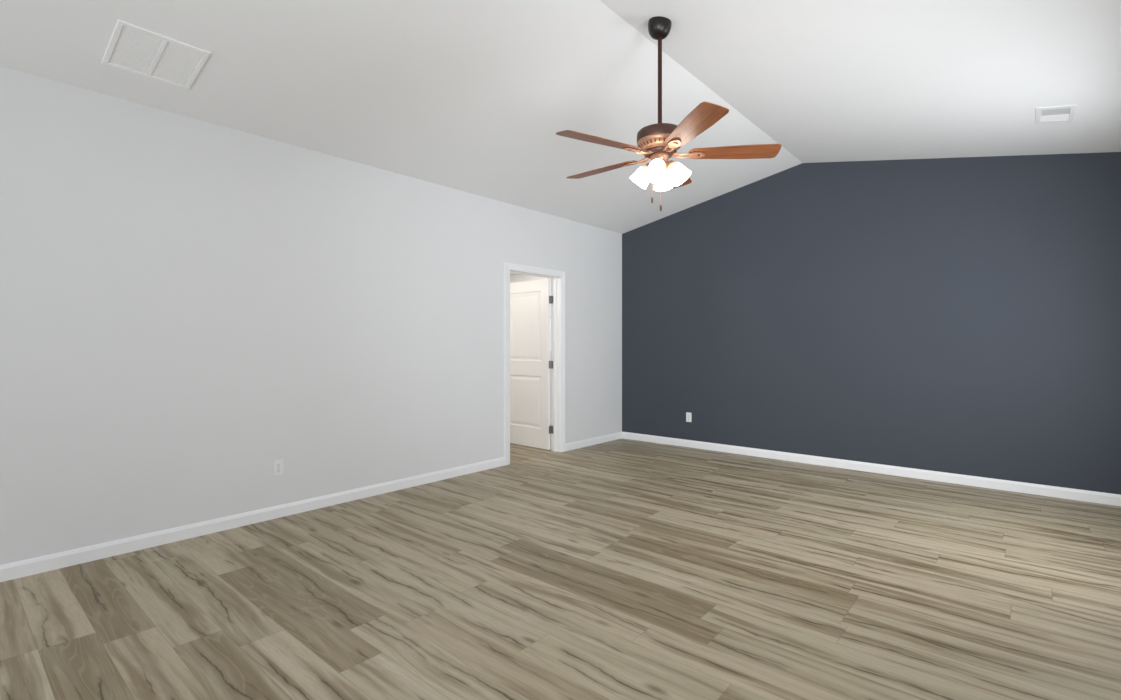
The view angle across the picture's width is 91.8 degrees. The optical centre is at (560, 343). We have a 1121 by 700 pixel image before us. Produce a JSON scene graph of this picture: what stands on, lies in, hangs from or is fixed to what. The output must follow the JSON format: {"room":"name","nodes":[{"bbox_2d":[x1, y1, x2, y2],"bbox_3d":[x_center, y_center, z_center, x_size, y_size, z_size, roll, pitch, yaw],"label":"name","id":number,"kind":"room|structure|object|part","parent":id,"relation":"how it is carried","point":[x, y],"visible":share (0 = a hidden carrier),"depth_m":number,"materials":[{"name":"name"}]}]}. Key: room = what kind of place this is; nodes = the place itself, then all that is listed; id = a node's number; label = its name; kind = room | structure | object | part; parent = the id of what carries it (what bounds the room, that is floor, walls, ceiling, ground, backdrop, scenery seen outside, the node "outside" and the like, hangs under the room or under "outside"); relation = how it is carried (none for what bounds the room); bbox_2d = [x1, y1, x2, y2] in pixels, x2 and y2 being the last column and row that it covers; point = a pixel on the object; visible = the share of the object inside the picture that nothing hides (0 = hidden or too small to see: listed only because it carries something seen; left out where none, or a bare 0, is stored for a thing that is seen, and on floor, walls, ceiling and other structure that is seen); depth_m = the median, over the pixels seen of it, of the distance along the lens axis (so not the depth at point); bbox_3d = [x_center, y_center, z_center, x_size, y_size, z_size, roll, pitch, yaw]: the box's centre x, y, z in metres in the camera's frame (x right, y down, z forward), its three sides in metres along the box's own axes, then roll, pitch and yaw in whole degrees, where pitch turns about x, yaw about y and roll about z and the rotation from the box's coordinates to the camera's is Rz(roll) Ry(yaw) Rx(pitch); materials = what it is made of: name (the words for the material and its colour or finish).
{"room":"empty living room","nodes":[
{"label":"empty living room","id":0,"kind":"room"},
{"bbox_2d":[0,66,621,564],"bbox_3d":[-2.029,-0.107,4.105,0.140,2.745,9.700,0,0,41],"label":"wall","id":1,"kind":"structure","parent":0,"point":[189,307],"depth_m":3.73,"materials":[{"name":"grey paint"}]},
{"bbox_2d":[0,457,505,581],"bbox_3d":[-2.812,1.221,3.079,0.014,0.088,6.843,0,0,41],"label":"baseboard","id":2,"kind":"structure","parent":1,"relation":"attached to","point":[14,570],"depth_m":3.63,"materials":[{"name":"white wood"}]},
{"bbox_2d":[273,459,283,476],"bbox_3d":[-2.057,0.903,3.960,0.008,0.116,0.072,0,0,41],"label":"electrical outlet","id":3,"kind":"object","parent":1,"relation":"attached to","point":[278,465],"visible":1,"depth_m":3.96,"materials":[{"name":"white plastic"}]},
{"bbox_2d":[505,263,564,464],"bbox_3d":[-0.624,0.207,6.346,0.977,2.115,0.962,0,0,41],"label":"door","id":4,"kind":"structure","parent":1,"relation":"in","point":[534,309],"depth_m":6.47,"materials":[{"name":"white paint"}]},
{"bbox_2d":[565,432,621,450],"bbox_3d":[0.441,1.221,6.848,0.014,0.088,1.200,0,0,41],"label":"baseboard","id":5,"kind":"structure","parent":1,"relation":"attached to","point":[610,437],"depth_m":6.79,"materials":[{"name":"white wood"}]},
{"bbox_2d":[510,274,550,282],"bbox_3d":[-0.192,0.045,8.834,3.260,2.440,0.140,0,0,41],"label":"wall","id":6,"kind":"structure","parent":0,"point":[513,278],"depth_m":9.13,"materials":[{"name":"grey paint"}]},
{"bbox_2d":[0,438,1120,699],"bbox_3d":[-1.423,1.265,3.582,8.540,0.001,9.700,0,0,41],"label":"floor","id":7,"kind":"structure","parent":0,"point":[619,569],"depth_m":2.70,"materials":[{"name":"beige wood"}]},
{"bbox_2d":[0,0,1120,233],"bbox_3d":[-0.273,-1.748,2.313,5.140,0.605,9.280,0,0,41],"label":"ceiling","id":8,"kind":"structure","parent":0,"point":[470,96],"depth_m":3.46,"materials":[{"name":"white paint"}]},
{"bbox_2d":[102,19,210,89],"bbox_3d":[-2.223,-1.575,2.988,0.404,0.088,0.406,0,0,41],"label":"ceiling vent","id":9,"kind":"object","parent":8,"relation":"in","point":[131,48],"visible":1,"depth_m":2.97,"materials":[{"name":"white metal"}]},
{"bbox_3d":[-2.284,-1.575,2.917,0.356,0.003,0.164,-14,-9,40],"label":"louvre panel","id":10,"kind":"part","parent":9,"relation":"part of","materials":[{"name":"white metal"}]},
{"bbox_3d":[-2.161,-1.575,3.060,0.356,0.003,0.164,-14,-9,40],"label":"louvre panel","id":11,"kind":"part","parent":9,"relation":"part of","materials":[{"name":"white metal"}]},
{"bbox_2d":[556,16,781,210],"bbox_3d":[0.550,-1.341,3.234,1.267,1.148,1.322,0,0,41],"label":"ceiling fan","id":12,"kind":"object","parent":8,"relation":"hanging from","point":[659,142],"visible":0.99,"depth_m":3.13,"materials":[{"name":"brown wood"}]},
{"bbox_3d":[0.221,-1.115,2.986,0.517,0.006,0.148,0,11,-31],"label":"blade","id":13,"kind":"part","parent":12,"relation":"part of","materials":[{"name":"brown wood"}]},
{"bbox_3d":[0.268,-1.115,3.481,0.517,0.006,0.148,0,11,42],"label":"blade","id":14,"kind":"part","parent":12,"relation":"part of","materials":[{"name":"brown wood"}]},
{"bbox_3d":[0.476,-0.994,3.235,0.136,0.141,0.120,0,0,41],"label":"lamp shade","id":15,"kind":"part","parent":12,"relation":"part of","materials":[{"name":"white glass"}]},
{"bbox_3d":[0.552,-0.994,3.091,0.120,0.141,0.136,0,0,41],"label":"lamp shade","id":16,"kind":"part","parent":12,"relation":"part of","materials":[{"name":"white glass"}]},
{"bbox_3d":[0.555,-1.010,3.109,0.053,0.078,0.070,0,0,41],"label":"light bulb","id":17,"kind":"part","parent":12,"relation":"part of","materials":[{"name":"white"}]},
{"bbox_3d":[0.620,-0.994,3.311,0.120,0.141,0.136,0,0,41],"label":"lamp shade","id":18,"kind":"part","parent":12,"relation":"part of","materials":[{"name":"white glass"}]},
{"bbox_3d":[0.696,-0.994,3.167,0.136,0.141,0.120,0,0,41],"label":"lamp shade","id":19,"kind":"part","parent":12,"relation":"part of","materials":[{"name":"white glass"}]},
{"bbox_3d":[0.754,-1.115,3.590,0.148,0.006,0.517,-13,-5,23],"label":"blade","id":20,"kind":"part","parent":12,"relation":"part of","materials":[{"name":"brown wood"}]},
{"bbox_3d":[0.678,-1.115,2.788,0.148,0.006,0.517,12,-3,-12],"label":"blade","id":21,"kind":"part","parent":12,"relation":"part of","materials":[{"name":"brown wood"}]},
{"bbox_3d":[1.008,-1.115,3.161,0.517,0.006,0.148,0,-12,6],"label":"blade","id":22,"kind":"part","parent":12,"relation":"part of","materials":[{"name":"brown wood"}]},
{"bbox_2d":[1035,105,1076,123],"bbox_3d":[3.397,-1.573,3.729,0.203,0.040,0.350,0,0,41],"label":"ceiling vent","id":23,"kind":"object","parent":8,"relation":"in","point":[1039,119],"visible":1,"depth_m":3.75,"materials":[{"name":"white metal"}]},
{"bbox_2d":[622,152,1120,494],"bbox_3d":[2.713,-0.333,5.772,4.860,3.195,0.140,0,0,41],"label":"wall","id":24,"kind":"structure","parent":0,"point":[962,315],"depth_m":5.23,"materials":[{"name":"blue paint"}]},
{"bbox_2d":[686,412,691,421],"bbox_3d":[1.573,0.898,6.659,0.072,0.116,0.008,0,0,41],"label":"electrical outlet","id":25,"kind":"object","parent":24,"relation":"attached to","point":[688,415],"visible":1,"depth_m":6.66,"materials":[{"name":"white plastic"}]},
{"bbox_2d":[622,432,1120,505],"bbox_3d":[2.668,1.221,5.709,4.846,0.088,0.014,0,0,41],"label":"baseboard","id":26,"kind":"structure","parent":24,"relation":"attached to","point":[1014,486],"depth_m":5.17,"materials":[{"name":"white wood"}]}
]}

